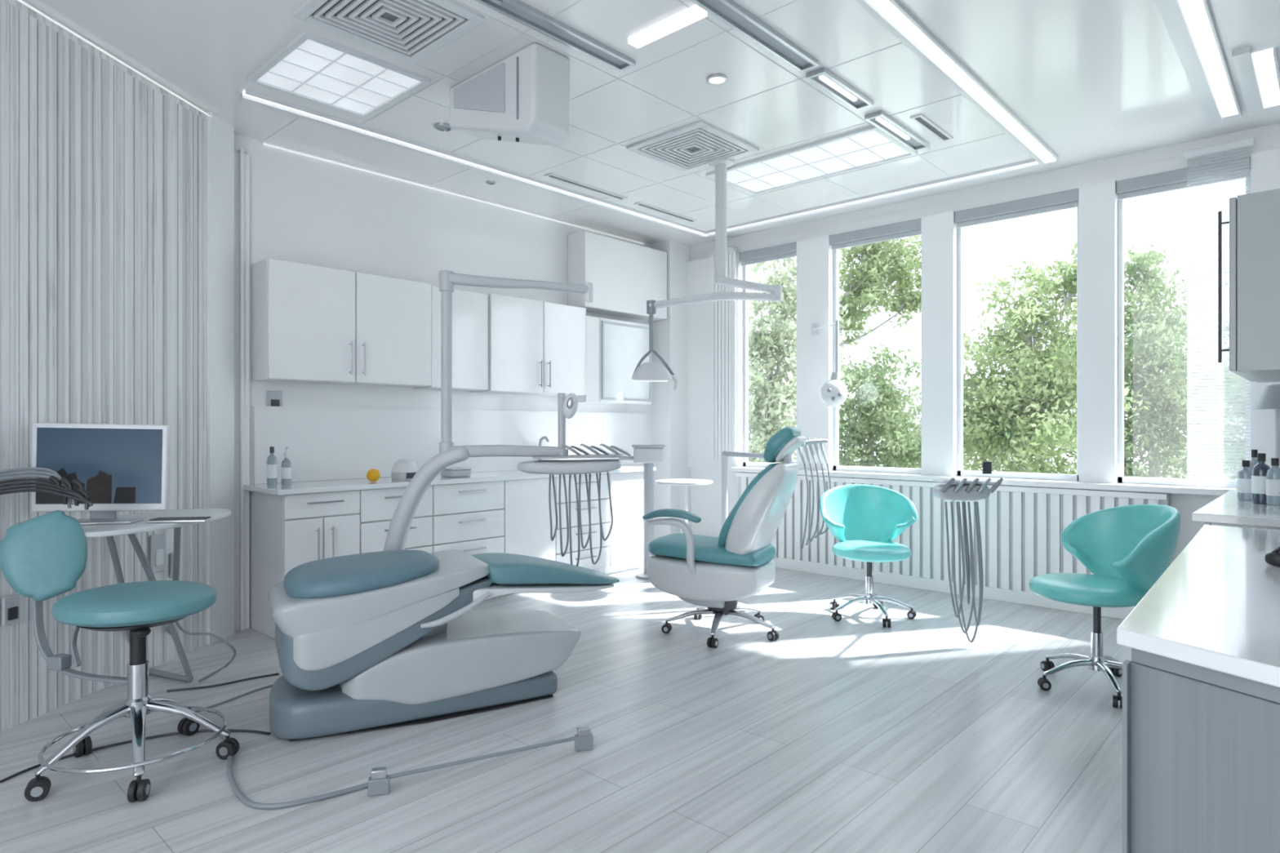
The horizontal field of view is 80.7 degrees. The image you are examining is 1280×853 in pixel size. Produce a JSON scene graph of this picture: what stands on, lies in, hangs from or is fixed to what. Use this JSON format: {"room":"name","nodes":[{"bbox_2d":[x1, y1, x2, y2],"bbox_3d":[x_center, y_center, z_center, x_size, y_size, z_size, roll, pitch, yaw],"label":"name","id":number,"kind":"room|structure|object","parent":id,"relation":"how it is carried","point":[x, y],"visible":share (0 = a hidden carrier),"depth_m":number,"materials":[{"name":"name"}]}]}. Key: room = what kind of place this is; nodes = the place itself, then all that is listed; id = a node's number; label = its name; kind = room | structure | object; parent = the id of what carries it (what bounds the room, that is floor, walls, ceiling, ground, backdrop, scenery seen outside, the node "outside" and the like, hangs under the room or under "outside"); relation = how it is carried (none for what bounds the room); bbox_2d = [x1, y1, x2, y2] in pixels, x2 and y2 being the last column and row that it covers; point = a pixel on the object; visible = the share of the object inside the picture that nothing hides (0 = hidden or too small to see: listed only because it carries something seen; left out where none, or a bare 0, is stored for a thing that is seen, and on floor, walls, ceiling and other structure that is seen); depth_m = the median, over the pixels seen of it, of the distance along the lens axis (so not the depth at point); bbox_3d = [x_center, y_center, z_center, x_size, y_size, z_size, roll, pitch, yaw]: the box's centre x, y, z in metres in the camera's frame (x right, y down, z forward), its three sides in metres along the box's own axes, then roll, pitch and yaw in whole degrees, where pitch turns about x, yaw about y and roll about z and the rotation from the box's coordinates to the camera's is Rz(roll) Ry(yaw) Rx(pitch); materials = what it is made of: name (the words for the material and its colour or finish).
{"room":"dental clinic","nodes":[
{"label":"dental clinic","id":0,"kind":"room"},
{"bbox_2d":[0,0,206,732],"bbox_3d":[-2.815,-0.280,2.324,0.155,3.100,4.200,0,0,6],"label":"wall","id":1,"kind":"structure","parent":0,"point":[103,168],"depth_m":3.59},
{"bbox_2d":[1,594,19,626],"bbox_3d":[-2.633,0.770,3.159,0.022,0.120,0.070,0,0,6],"label":"wall socket","id":2,"kind":"object","parent":1,"relation":"attached to","point":[10,604],"visible":1,"depth_m":3.15,"materials":[{"name":"grey plastic"}]},
{"bbox_2d":[0,467,93,510],"bbox_3d":[-2.471,0.249,3.024,0.604,0.166,0.085,0,0,0],"label":"bundle","id":3,"kind":"object","parent":1,"relation":"attached to","point":[61,486],"visible":1,"depth_m":3.01,"materials":[{"name":"plastic"}]},
{"bbox_2d":[17,0,212,117],"bbox_3d":[-2.716,-1.808,2.413,0.008,0.008,4.000,0,0,6],"label":"light","id":4,"kind":"object","parent":1,"relation":"attached to","point":[20,1],"visible":1,"depth_m":3.65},
{"bbox_2d":[150,533,164,573],"bbox_3d":[-2.545,0.670,3.984,0.022,0.200,0.090,0,0,6],"label":"wall socket","id":5,"kind":"object","parent":1,"relation":"attached to","point":[157,541],"visible":0.89,"depth_m":3.97,"materials":[{"name":"grey plastic"}]},
{"bbox_2d":[234,133,651,484],"bbox_3d":[-1.316,-0.280,6.159,0.200,3.100,4.850,0,0,43],"label":"wall","id":6,"kind":"structure","parent":0,"point":[304,209],"depth_m":5.48,"materials":[{"name":"paint"}]},
{"bbox_2d":[204,111,234,644],"bbox_3d":[-2.579,-0.280,4.501,0.180,3.100,0.220,0,0,6],"label":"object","id":7,"kind":"structure","parent":6,"relation":"attached to","point":[220,133],"depth_m":4.49,"materials":[{"name":"white paint"}]},
{"bbox_2d":[234,148,249,631],"bbox_3d":[-2.562,-0.230,4.628,0.050,3.000,0.310,0,0,43],"label":"trim","id":8,"kind":"structure","parent":6,"relation":"attached to","point":[242,160],"depth_m":4.69,"materials":[{"name":"white paint"}]},
{"bbox_2d":[266,391,282,406],"bbox_3d":[-2.357,-0.160,4.868,0.022,0.140,0.090,0,0,43],"label":"wall socket","id":9,"kind":"object","parent":6,"relation":"attached to","point":[274,398],"visible":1,"depth_m":4.86,"materials":[{"name":"grey plastic"}]},
{"bbox_2d":[251,257,431,387],"bbox_3d":[-1.966,-0.660,5.084,0.304,0.740,1.128,0,0,43],"label":"upper cabinet","id":10,"kind":"object","parent":6,"relation":"attached to","point":[313,324],"visible":1,"depth_m":4.91,"materials":[{"name":"white laminate"}]},
{"bbox_2d":[253,405,645,484],"bbox_3d":[-1.201,0.117,6.114,0.030,0.494,3.660,0,0,43],"label":"backsplash","id":11,"kind":"structure","parent":6,"relation":"attached to","point":[323,443],"depth_m":5.47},
{"bbox_2d":[413,285,488,391],"bbox_3d":[-1.427,-0.650,5.707,0.249,0.740,0.503,0,0,43],"label":"upper cabinet","id":12,"kind":"object","parent":6,"relation":"attached to","point":[469,309],"visible":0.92,"depth_m":5.64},
{"bbox_2d":[262,142,644,244],"bbox_3d":[-1.184,-1.808,6.139,0.009,0.008,3.600,0,0,43],"label":"light","id":13,"kind":"object","parent":6,"relation":"attached to","point":[264,144],"visible":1,"depth_m":5.72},
{"bbox_2d":[471,293,586,395],"bbox_3d":[-0.891,-0.650,6.245,0.304,0.760,1.005,0,0,43],"label":"upper cabinet","id":14,"kind":"object","parent":6,"relation":"attached to","point":[535,347],"visible":0.94,"depth_m":6.12,"materials":[{"name":"white laminate"}]},
{"bbox_2d":[577,315,651,404],"bbox_3d":[-0.265,-0.590,6.951,0.264,0.760,0.858,0,0,43],"label":"upper cabinet","id":15,"kind":"object","parent":6,"relation":"attached to","point":[615,348],"visible":0.78,"depth_m":6.81,"materials":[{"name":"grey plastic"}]},
{"bbox_2d":[568,231,666,320],"bbox_3d":[-0.190,-1.380,7.058,0.230,0.660,1.100,0,0,43],"label":"upper cabinet","id":16,"kind":"object","parent":6,"relation":"attached to","point":[624,275],"depth_m":6.88,"materials":[{"name":"white paint"}]},
{"bbox_2d":[0,567,1131,852],"bbox_3d":[-0.515,1.330,2.828,6.000,0.120,8.650,0,0,43],"label":"floor","id":17,"kind":"structure","parent":0,"point":[853,734],"depth_m":2.98,"materials":[{"name":"grey wood"}]},
{"bbox_2d":[0,510,239,802],"bbox_3d":[-1.945,0.800,2.834,0.801,0.941,0.627,0,0,38],"label":"stool","id":18,"kind":"object","parent":17,"relation":"on","point":[42,557],"visible":1,"depth_m":2.81,"materials":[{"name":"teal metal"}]},
{"bbox_2d":[0,729,271,783],"bbox_3d":[-1.948,1.265,2.979,0.872,0.010,0.204,0,0,-29],"label":"power cable","id":19,"kind":"object","parent":17,"relation":"on","point":[198,731],"visible":0.78,"depth_m":3.02,"materials":[{"name":"rubber"}]},
{"bbox_2d":[80,508,231,682],"bbox_3d":[-2.292,0.845,3.642,0.565,0.851,1.348,0,0,-13],"label":"desk","id":20,"kind":"object","parent":17,"relation":"on","point":[109,531],"visible":0.58,"depth_m":3.52,"materials":[{"name":"white plastic"}]},
{"bbox_2d":[30,422,169,524],"bbox_3d":[-2.358,0.202,3.281,0.530,0.435,0.150,0,0,-14],"label":"monitor","id":21,"kind":"object","parent":20,"relation":"on","point":[121,467],"visible":0.84,"depth_m":3.30,"materials":[{"name":"white plastic"}]},
{"bbox_2d":[146,516,213,523],"bbox_3d":[-2.031,0.412,3.331,0.240,0.014,0.090,0,0,-8],"label":"keyboard","id":22,"kind":"object","parent":20,"relation":"on","point":[176,519],"visible":1,"depth_m":3.30,"materials":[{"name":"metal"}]},
{"bbox_2d":[174,621,236,682],"bbox_3d":[-2.121,1.108,3.805,0.256,0.337,0.317,0,0,19],"label":"power cable","id":23,"kind":"object","parent":17,"relation":"on","point":[179,626],"visible":0.96,"depth_m":3.72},
{"bbox_2d":[219,734,368,808],"bbox_3d":[-1.569,1.261,2.868,1.292,0.018,0.318,0,0,32],"label":"hose","id":24,"kind":"object","parent":17,"relation":"on","point":[240,795],"visible":0.67,"depth_m":2.56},
{"bbox_2d":[249,489,359,639],"bbox_3d":[-2.101,0.834,4.747,0.564,0.872,0.468,0,0,43],"label":"base cabinet","id":25,"kind":"object","parent":17,"relation":"on","point":[287,532],"visible":0.47,"depth_m":4.59,"materials":[{"name":"white laminate"}]},
{"bbox_2d":[244,465,655,495],"bbox_3d":[-1.179,0.381,5.739,0.569,0.032,3.280,0,0,43],"label":"countertop","id":26,"kind":"structure","parent":25,"relation":"on","point":[342,485],"depth_m":4.96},
{"bbox_2d":[266,446,277,486],"bbox_3d":[-2.258,0.244,4.626,0.059,0.240,0.059,0,0,43],"label":"bottle","id":27,"kind":"object","parent":26,"relation":"on","point":[272,466],"visible":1,"depth_m":4.61,"materials":[{"name":"glass"}]},
{"bbox_2d":[280,447,291,485],"bbox_3d":[-2.200,0.245,4.688,0.059,0.237,0.059,0,0,-5],"label":"bottle","id":28,"kind":"object","parent":26,"relation":"on","point":[286,469],"visible":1,"depth_m":4.67,"materials":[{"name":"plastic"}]},
{"bbox_2d":[391,458,417,480],"bbox_3d":[-1.613,0.293,5.174,0.182,0.142,0.180,0,0,43],"label":"sterilizer","id":29,"kind":"object","parent":26,"relation":"on","point":[402,469],"visible":0.91,"depth_m":5.11,"materials":[{"name":"grey plastic"}]},
{"bbox_2d":[440,466,471,477],"bbox_3d":[-1.343,0.332,5.496,0.164,0.065,0.164,0,0,43],"label":"box","id":30,"kind":"object","parent":26,"relation":"on","point":[451,472],"visible":0.81,"depth_m":5.44,"materials":[{"name":"grey plastic"}]},
{"bbox_2d":[358,485,432,553],"bbox_3d":[-1.765,0.834,5.110,0.564,0.872,0.518,0,0,43],"label":"base cabinet","id":31,"kind":"object","parent":17,"relation":"on","point":[378,507],"visible":0.26,"depth_m":4.88,"materials":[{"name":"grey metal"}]},
{"bbox_2d":[268,549,619,741],"bbox_3d":[-0.872,0.926,3.527,1.566,0.689,0.634,0,0,-29],"label":"dental chair","id":32,"kind":"object","parent":17,"relation":"on","point":[366,642],"visible":1,"depth_m":3.21,"materials":[{"name":"grey plastic"}]},
{"bbox_2d":[283,550,438,598],"bbox_3d":[-1.230,0.649,3.347,0.630,0.135,0.580,0,0,-29],"label":"seat cushion","id":33,"kind":"object","parent":32,"relation":"on","point":[393,574],"depth_m":3.17,"materials":[{"name":"teal leather"}]},
{"bbox_2d":[471,552,619,584],"bbox_3d":[-0.458,0.694,3.675,0.675,0.157,0.411,0,0,-29],"label":"cushion","id":34,"kind":"object","parent":32,"relation":"on","point":[500,568],"depth_m":3.48,"materials":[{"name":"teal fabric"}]},
{"bbox_2d":[431,480,504,597],"bbox_3d":[-1.384,0.834,5.521,0.564,0.872,0.598,0,0,43],"label":"base cabinet","id":35,"kind":"object","parent":17,"relation":"on","point":[468,517],"visible":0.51,"depth_m":5.34,"materials":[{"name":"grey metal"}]},
{"bbox_2d":[368,725,593,796],"bbox_3d":[-0.562,1.227,2.787,0.845,0.084,0.048,0,0,-28],"label":"rod","id":36,"kind":"object","parent":17,"relation":"on","point":[379,784],"visible":1,"depth_m":2.74,"materials":[{"name":"grey paint"}]},
{"bbox_2d":[383,270,631,565],"bbox_3d":[-0.716,0.256,3.870,1.340,2.075,0.298,0,0,-4],"label":"dental delivery unit","id":37,"kind":"object","parent":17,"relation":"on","point":[449,454],"visible":0.93,"depth_m":3.79,"materials":[{"name":"grey plastic"}]},
{"bbox_2d":[516,392,622,475],"bbox_3d":[-0.346,0.035,3.901,0.535,0.417,0.518,0,0,43],"label":"tray","id":38,"kind":"object","parent":37,"relation":"on","point":[567,406],"depth_m":3.84,"materials":[{"name":"grey plastic"}]},
{"bbox_2d":[498,477,555,596],"bbox_3d":[-1.024,0.834,5.936,0.529,0.872,0.498,0,0,43],"label":"base cabinet","id":39,"kind":"object","parent":17,"relation":"on","point":[526,508],"visible":0.23,"depth_m":5.75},
{"bbox_2d":[555,474,609,573],"bbox_3d":[-0.637,0.834,6.328,0.564,0.872,0.598,0,0,43],"label":"base cabinet","id":40,"kind":"object","parent":17,"relation":"on","point":[585,561],"visible":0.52,"depth_m":6.17,"materials":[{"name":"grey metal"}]},
{"bbox_2d":[604,471,643,574],"bbox_3d":[-0.273,0.834,6.747,0.529,0.872,0.508,0,0,43],"label":"base cabinet","id":41,"kind":"object","parent":17,"relation":"on","point":[626,535],"visible":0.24,"depth_m":6.53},
{"bbox_2d":[618,444,665,579],"bbox_3d":[0.017,0.713,6.350,0.390,1.115,0.220,0,0,0],"label":"stand","id":42,"kind":"object","parent":17,"relation":"on","point":[648,455],"visible":0.8,"depth_m":6.31,"materials":[{"name":"grey plastic"}]},
{"bbox_2d":[655,479,712,533],"bbox_3d":[0.345,0.845,5.900,0.450,0.850,0.450,0,0,43],"label":"side table","id":43,"kind":"object","parent":17,"relation":"on","point":[683,483],"visible":0.44,"depth_m":5.87,"materials":[{"name":"white plastic"}]},
{"bbox_2d":[642,426,805,648],"bbox_3d":[0.530,0.636,4.636,0.947,1.269,0.706,0,0,27],"label":"chair","id":44,"kind":"object","parent":17,"relation":"on","point":[712,573],"visible":1,"depth_m":4.44,"materials":[{"name":"plastic"}]},
{"bbox_2d":[647,533,775,566],"bbox_3d":[0.441,0.759,4.689,0.720,0.123,0.489,0,0,27],"label":"seat cushion","id":45,"kind":"object","parent":44,"relation":"on","point":[670,550],"depth_m":4.51,"materials":[{"name":"teal leather"}]},
{"bbox_2d":[717,462,778,546],"bbox_3d":[0.676,0.477,4.571,0.354,0.514,0.458,0,0,27],"label":"cushion","id":46,"kind":"object","parent":44,"relation":"on","point":[767,526],"depth_m":4.37,"materials":[{"name":"teal leather"}]},
{"bbox_2d":[702,437,831,612],"bbox_3d":[0.875,0.674,5.204,0.897,1.193,0.319,0,0,9],"label":"holder","id":47,"kind":"object","parent":17,"relation":"on","point":[725,455],"visible":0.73,"depth_m":5.23,"materials":[{"name":"white plastic"}]},
{"bbox_2d":[819,484,917,627],"bbox_3d":[1.523,0.840,5.072,0.602,0.860,0.622,0,0,35],"label":"tub chair","id":48,"kind":"object","parent":17,"relation":"on","point":[864,520],"visible":1,"depth_m":5.17,"materials":[{"name":"teal leather"}]},
{"bbox_2d":[735,471,1170,619],"bbox_3d":[2.172,0.850,5.989,3.350,0.840,0.140,0,0,43],"label":"radiator cover","id":49,"kind":"object","parent":17,"relation":"on","point":[1021,527],"visible":0.53,"depth_m":5.60,"materials":[{"name":"metal"}]},
{"bbox_2d":[931,461,1003,643],"bbox_3d":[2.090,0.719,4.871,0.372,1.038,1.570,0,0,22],"label":"rack","id":50,"kind":"object","parent":49,"relation":"attached to","point":[965,489],"visible":1,"depth_m":4.29,"materials":[{"name":"grey plastic"}]},
{"bbox_2d":[1028,504,1180,708],"bbox_3d":[2.254,0.825,3.675,0.622,0.890,0.602,0,0,36],"label":"tub chair","id":51,"kind":"object","parent":17,"relation":"on","point":[1126,549],"visible":0.94,"depth_m":3.64,"materials":[{"name":"leather"}]},
{"bbox_2d":[1116,524,1279,852],"bbox_3d":[1.654,0.819,1.727,0.820,0.903,2.219,0,0,43],"label":"cabinet","id":52,"kind":"object","parent":17,"relation":"on","point":[1201,681],"depth_m":1.32,"materials":[{"name":"grey laminate"}]},
{"bbox_2d":[1116,524,1279,687],"bbox_3d":[1.654,0.383,1.727,0.820,0.031,2.219,0,0,43],"label":"countertop","id":53,"kind":"structure","parent":52,"relation":"on","point":[1216,606],"depth_m":1.51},
{"bbox_2d":[1191,490,1279,530],"bbox_3d":[3.245,0.820,3.482,0.950,0.900,1.580,0,0,43],"label":"countertop","id":54,"kind":"structure","parent":17,"relation":"on","point":[1225,510],"depth_m":3.21,"materials":[{"name":"laminate"}]},
{"bbox_2d":[1236,460,1252,501],"bbox_3d":[3.022,0.269,3.760,0.071,0.200,0.071,0,0,43],"label":"bottle","id":55,"kind":"object","parent":54,"relation":"on","point":[1244,475],"visible":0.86,"depth_m":3.74,"materials":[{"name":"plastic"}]},
{"bbox_2d":[1251,453,1270,504],"bbox_3d":[2.985,0.249,3.620,0.075,0.240,0.075,0,0,43],"label":"bottle","id":56,"kind":"object","parent":54,"relation":"on","point":[1259,470],"visible":0.87,"depth_m":3.60,"materials":[{"name":"black glass"}]},
{"bbox_2d":[1253,384,1279,468],"bbox_3d":[3.635,0.064,4.300,0.220,0.610,0.220,0,0,43],"label":"desk lamp","id":57,"kind":"object","parent":54,"relation":"on","point":[1269,398],"visible":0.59,"depth_m":4.29,"materials":[{"name":"grey plastic"}]},
{"bbox_2d":[1266,457,1279,505],"bbox_3d":[2.991,0.259,3.550,0.067,0.220,0.067,0,0,43],"label":"bottle","id":58,"kind":"object","parent":54,"relation":"on","point":[1273,474],"visible":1,"depth_m":3.54,"materials":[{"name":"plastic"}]},
{"bbox_2d":[22,0,1279,245],"bbox_3d":[-0.515,-1.905,2.828,6.000,0.150,8.650,0,0,43],"label":"ceiling","id":59,"kind":"structure","parent":0,"point":[1095,80],"depth_m":4.04,"materials":[{"name":"paint"}]},
{"bbox_2d":[246,30,431,119],"bbox_3d":[-1.581,-1.820,3.959,0.700,0.020,0.660,0,0,43],"label":"recessed light","id":60,"kind":"object","parent":59,"relation":"in","point":[313,68],"visible":1,"depth_m":3.92,"materials":[{"name":"white plastic"}]},
{"bbox_2d":[292,0,485,64],"bbox_3d":[-1.112,-1.820,3.347,0.600,0.020,0.600,0,0,43],"label":"ceiling vent","id":61,"kind":"object","parent":59,"relation":"in","point":[410,31],"visible":1,"depth_m":3.38,"materials":[{"name":"white plastic"}]},
{"bbox_2d":[240,88,715,236],"bbox_3d":[-0.709,-1.815,5.573,0.246,0.030,4.165,0,0,43],"label":"recessed light","id":62,"kind":"object","parent":59,"relation":"in","point":[248,95],"depth_m":5.04,"materials":[{"name":"white plastic"}]},
{"bbox_2d":[449,42,569,145],"bbox_3d":[-0.689,-1.621,3.900,0.730,0.417,0.243,0,0,43],"label":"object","id":63,"kind":"object","parent":59,"relation":"hanging from","point":[522,97],"depth_m":3.70,"materials":[{"name":"white plastic"}]},
{"bbox_2d":[475,0,635,71],"bbox_3d":[-0.418,-1.817,3.420,0.110,0.025,1.050,0,0,43],"label":"ceiling light fixture","id":64,"kind":"object","parent":59,"relation":"attached to","point":[518,11],"visible":1,"depth_m":3.47,"materials":[{"name":"metal"}]},
{"bbox_2d":[544,173,627,199],"bbox_3d":[-0.398,-1.825,5.752,0.070,0.010,0.800,0,0,43],"label":"ceiling vent","id":65,"kind":"object","parent":59,"relation":"in","point":[554,176],"visible":1,"depth_m":5.72,"materials":[{"name":"white plastic"}]},
{"bbox_2d":[262,0,1004,217],"bbox_3d":[-0.008,-1.829,4.812,3.550,0.003,4.050,0,0,43],"label":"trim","id":66,"kind":"structure","parent":59,"relation":"attached to","point":[455,0],"depth_m":4.26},
{"bbox_2d":[634,201,697,222],"bbox_3d":[0.231,-1.825,6.431,0.070,0.010,0.750,0,0,43],"label":"ceiling vent","id":67,"kind":"object","parent":59,"relation":"in","point":[639,203],"visible":1,"depth_m":6.41,"materials":[{"name":"white plastic"}]},
{"bbox_2d":[627,4,707,48],"bbox_3d":[0.120,-1.815,3.426,0.420,0.030,0.070,0,0,43],"label":"recessed light","id":68,"kind":"object","parent":59,"relation":"in","point":[695,13],"visible":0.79,"depth_m":3.40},
{"bbox_2d":[626,120,759,172],"bbox_3d":[0.348,-1.820,4.939,0.620,0.020,0.620,0,0,43],"label":"ceiling vent","id":69,"kind":"object","parent":59,"relation":"in","point":[691,147],"visible":0.98,"depth_m":4.90,"materials":[{"name":"white plastic"}]},
{"bbox_2d":[631,156,782,390],"bbox_3d":[0.399,-1.030,4.975,1.026,1.600,0.425,0,0,-22],"label":"lamp","id":70,"kind":"object","parent":59,"relation":"hanging from","point":[651,371],"visible":1,"depth_m":4.96,"materials":[{"name":"white plastic"}]},
{"bbox_2d":[690,0,819,72],"bbox_3d":[0.458,-1.817,3.379,0.110,0.025,1.180,0,0,43],"label":"ceiling light fixture","id":71,"kind":"object","parent":59,"relation":"attached to","point":[728,11],"visible":1,"depth_m":3.47,"materials":[{"name":"metal"}]},
{"bbox_2d":[706,124,918,195],"bbox_3d":[1.165,-1.820,5.232,1.300,0.020,0.620,0,0,43],"label":"recessed light","id":72,"kind":"object","parent":59,"relation":"in","point":[868,146],"visible":0.97,"depth_m":5.18,"materials":[{"name":"white plastic"}]},
{"bbox_2d":[805,66,873,110],"bbox_3d":[1.085,-1.817,4.072,0.110,0.025,0.550,0,0,43],"label":"recessed light","id":73,"kind":"object","parent":59,"relation":"attached to","point":[823,77],"visible":1,"depth_m":4.05,"materials":[{"name":"metal"}]},
{"bbox_2d":[726,0,1058,232],"bbox_3d":[0.912,-1.815,5.044,2.792,0.030,2.739,0,0,43],"label":"recessed light","id":74,"kind":"object","parent":59,"relation":"in","point":[910,31],"depth_m":4.23,"materials":[{"name":"white plastic"}]},
{"bbox_2d":[864,110,929,151],"bbox_3d":[1.597,-1.817,4.654,0.110,0.025,0.700,0,0,43],"label":"recessed light","id":75,"kind":"object","parent":59,"relation":"attached to","point":[881,120],"visible":1,"depth_m":4.62,"materials":[{"name":"metal"}]},
{"bbox_2d":[910,113,953,142],"bbox_3d":[1.790,-1.825,4.612,0.070,0.010,0.500,0,0,43],"label":"ceiling vent","id":76,"kind":"object","parent":59,"relation":"in","point":[922,120],"visible":1,"depth_m":4.59,"materials":[{"name":"white plastic"}]},
{"bbox_2d":[1154,0,1241,124],"bbox_3d":[2.732,-1.815,3.671,0.160,0.030,2.100,0,0,43],"label":"recessed light","id":77,"kind":"object","parent":59,"relation":"in","point":[1190,25],"visible":1,"depth_m":3.68,"materials":[{"name":"white plastic"}]},
{"bbox_2d":[1231,45,1279,115],"bbox_3d":[3.262,-1.815,3.964,0.160,0.030,0.950,0,0,43],"label":"recessed light","id":78,"kind":"object","parent":59,"relation":"in","point":[1258,73],"visible":1,"depth_m":3.91,"materials":[{"name":"white plastic"}]},
{"bbox_2d":[651,122,1279,580],"bbox_3d":[2.285,-0.280,5.816,5.950,3.100,0.400,0,0,43],"label":"wall","id":79,"kind":"structure","parent":0,"point":[681,417],"depth_m":5.94,"materials":[{"name":"white paint"}]},
{"bbox_2d":[709,246,737,460],"bbox_3d":[0.797,-0.690,7.241,0.290,2.020,0.050,0,0,43],"label":"vertical blind","id":80,"kind":"object","parent":79,"relation":"attached to","point":[725,310],"visible":0.74,"depth_m":7.23,"materials":[{"name":"fabric"}]},
{"bbox_2d":[743,265,775,467],"bbox_3d":[1.234,-0.637,7.021,0.630,2.045,0.040,0,0,43],"label":"window","id":81,"kind":"structure","parent":79,"relation":"in","point":[746,464],"depth_m":7.21,"materials":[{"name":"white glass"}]},
{"bbox_2d":[739,241,796,266],"bbox_3d":[1.193,-1.593,6.977,0.626,0.125,0.060,0,0,43],"label":"roller blind","id":82,"kind":"object","parent":79,"relation":"attached to","point":[788,250],"visible":0.93,"depth_m":6.95,"materials":[{"name":"fabric"}]},
{"bbox_2d":[810,320,847,406],"bbox_3d":[1.557,-0.532,6.371,0.226,0.734,0.501,0,0,-21],"label":"wall lamp","id":83,"kind":"object","parent":79,"relation":"attached to","point":[833,393],"visible":1,"depth_m":6.20,"materials":[{"name":"white plastic"}]},
{"bbox_2d":[830,217,921,249],"bbox_3d":[1.956,-1.593,6.270,0.806,0.125,0.060,0,0,43],"label":"roller blind","id":84,"kind":"object","parent":79,"relation":"attached to","point":[913,227],"visible":0.89,"depth_m":6.23,"materials":[{"name":"fabric"}]},
{"bbox_2d":[833,248,921,474],"bbox_3d":[1.997,-0.637,6.314,0.810,2.045,0.040,0,0,43],"label":"window","id":85,"kind":"structure","parent":79,"relation":"in","point":[836,467],"depth_m":6.56,"materials":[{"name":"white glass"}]},
{"bbox_2d":[730,466,1236,496],"bbox_3d":[2.398,0.405,5.827,4.000,0.040,0.230,0,0,43],"label":"windowsill","id":86,"kind":"structure","parent":79,"relation":"attached to","point":[1203,491],"depth_m":5.26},
{"bbox_2d":[734,138,1279,252],"bbox_3d":[2.605,-1.695,5.683,5.100,0.070,0.020,0,0,43],"label":"trim","id":87,"kind":"structure","parent":79,"relation":"attached to","point":[1179,163],"depth_m":5.59,"materials":[{"name":"white paint"}]},
{"bbox_2d":[957,207,1078,481],"bbox_3d":[2.791,-0.637,5.580,0.853,2.045,0.040,0,0,43],"label":"window","id":88,"kind":"structure","parent":79,"relation":"in","point":[961,472],"depth_m":5.84,"materials":[{"name":"white plastic"}]},
{"bbox_2d":[954,188,1078,228],"bbox_3d":[2.750,-1.593,5.536,0.849,0.125,0.060,0,0,43],"label":"roller blind","id":89,"kind":"object","parent":88,"relation":"attached to","point":[1067,199],"visible":0.88,"depth_m":5.50,"materials":[{"name":"fabric"}]},
{"bbox_2d":[1117,170,1250,488],"bbox_3d":[3.523,-0.637,4.901,0.710,2.045,0.040,0,0,43],"label":"window","id":90,"kind":"structure","parent":79,"relation":"in","point":[1121,478],"depth_m":5.11,"materials":[{"name":"white plastic"}]},
{"bbox_2d":[1115,156,1250,199],"bbox_3d":[3.482,-1.593,4.857,0.706,0.125,0.060,0,0,43],"label":"roller blind","id":91,"kind":"object","parent":90,"relation":"attached to","point":[1174,180],"visible":0.7,"depth_m":4.92,"materials":[{"name":"fabric"}]},
{"bbox_2d":[1182,137,1254,487],"bbox_3d":[3.575,-0.685,4.663,0.350,2.110,0.040,0,0,43],"label":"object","id":92,"kind":"object","parent":90,"relation":"attached to","point":[1233,147],"visible":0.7,"depth_m":4.68,"materials":[{"name":"white plastic"}]},
{"bbox_3d":[1.612,-0.280,0.858,0.200,3.100,8.650,0,0,43],"label":"wall","id":93,"kind":"structure","parent":0,"visible":0},
{"bbox_2d":[1217,188,1279,382],"bbox_3d":[2.678,-0.507,2.767,0.810,0.625,0.898,0,0,43],"label":"upper cabinet","id":94,"kind":"object","parent":93,"relation":"attached to","point":[1254,222],"visible":1,"depth_m":2.65,"materials":[{"name":"metal"}]},
{"label":"outside","id":95,"kind":"structure","parent":0,"visible":0},
{"bbox_3d":[18.957,4.320,27.830,70.000,0.100,53.400,0,0,43],"label":"ground","id":96,"kind":"structure","parent":95,"visible":0},
{"bbox_2d":[747,257,876,462],"bbox_3d":[1.937,0.824,10.915,2.466,6.901,2.736,0,0,-38],"label":"tree","id":97,"kind":"object","parent":96,"relation":"on","point":[770,411],"visible":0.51,"depth_m":10.64,"materials":[{"name":"green plant"}]},
{"bbox_2d":[838,340,921,468],"bbox_3d":[3.831,1.418,12.886,2.509,5.712,2.071,0,0,-18],"label":"tree","id":98,"kind":"object","parent":96,"relation":"on","point":[877,406],"visible":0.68,"depth_m":12.66,"materials":[{"name":"green plant"}]},
{"bbox_2d":[838,235,921,347],"bbox_3d":[3.864,0.436,11.934,2.095,7.673,1.779,0,0,43],"label":"tree","id":99,"kind":"object","parent":96,"relation":"on","point":[876,267],"visible":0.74,"depth_m":11.87,"materials":[{"name":"green plant"}]},
{"bbox_2d":[879,377,1004,471],"bbox_3d":[6.125,1.619,15.458,2.687,5.314,2.100,0,0,16],"label":"tree","id":100,"kind":"object","parent":96,"relation":"on","point":[918,407],"visible":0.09,"depth_m":15.24,"materials":[{"name":"green plant"}]},
{"bbox_2d":[963,242,1156,474],"bbox_3d":[5.797,0.776,10.827,2.800,6.996,2.666,0,0,-28],"label":"tree","id":101,"kind":"object","parent":96,"relation":"on","point":[1015,417],"visible":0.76,"depth_m":10.61,"materials":[{"name":"green plant"}]},
{"bbox_2d":[1067,241,1245,479],"bbox_3d":[8.486,0.574,12.597,3.082,7.399,2.831,0,0,17],"label":"tree","id":102,"kind":"object","parent":96,"relation":"on","point":[1166,392],"visible":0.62,"depth_m":12.14,"materials":[{"name":"green plant"}]},
{"bbox_2d":[1180,337,1245,480],"bbox_3d":[11.992,1.236,14.976,2.907,6.076,2.674,0,0,43],"label":"tree","id":103,"kind":"object","parent":96,"relation":"on","point":[1202,338],"visible":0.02,"depth_m":14.94,"materials":[{"name":"green plant"}]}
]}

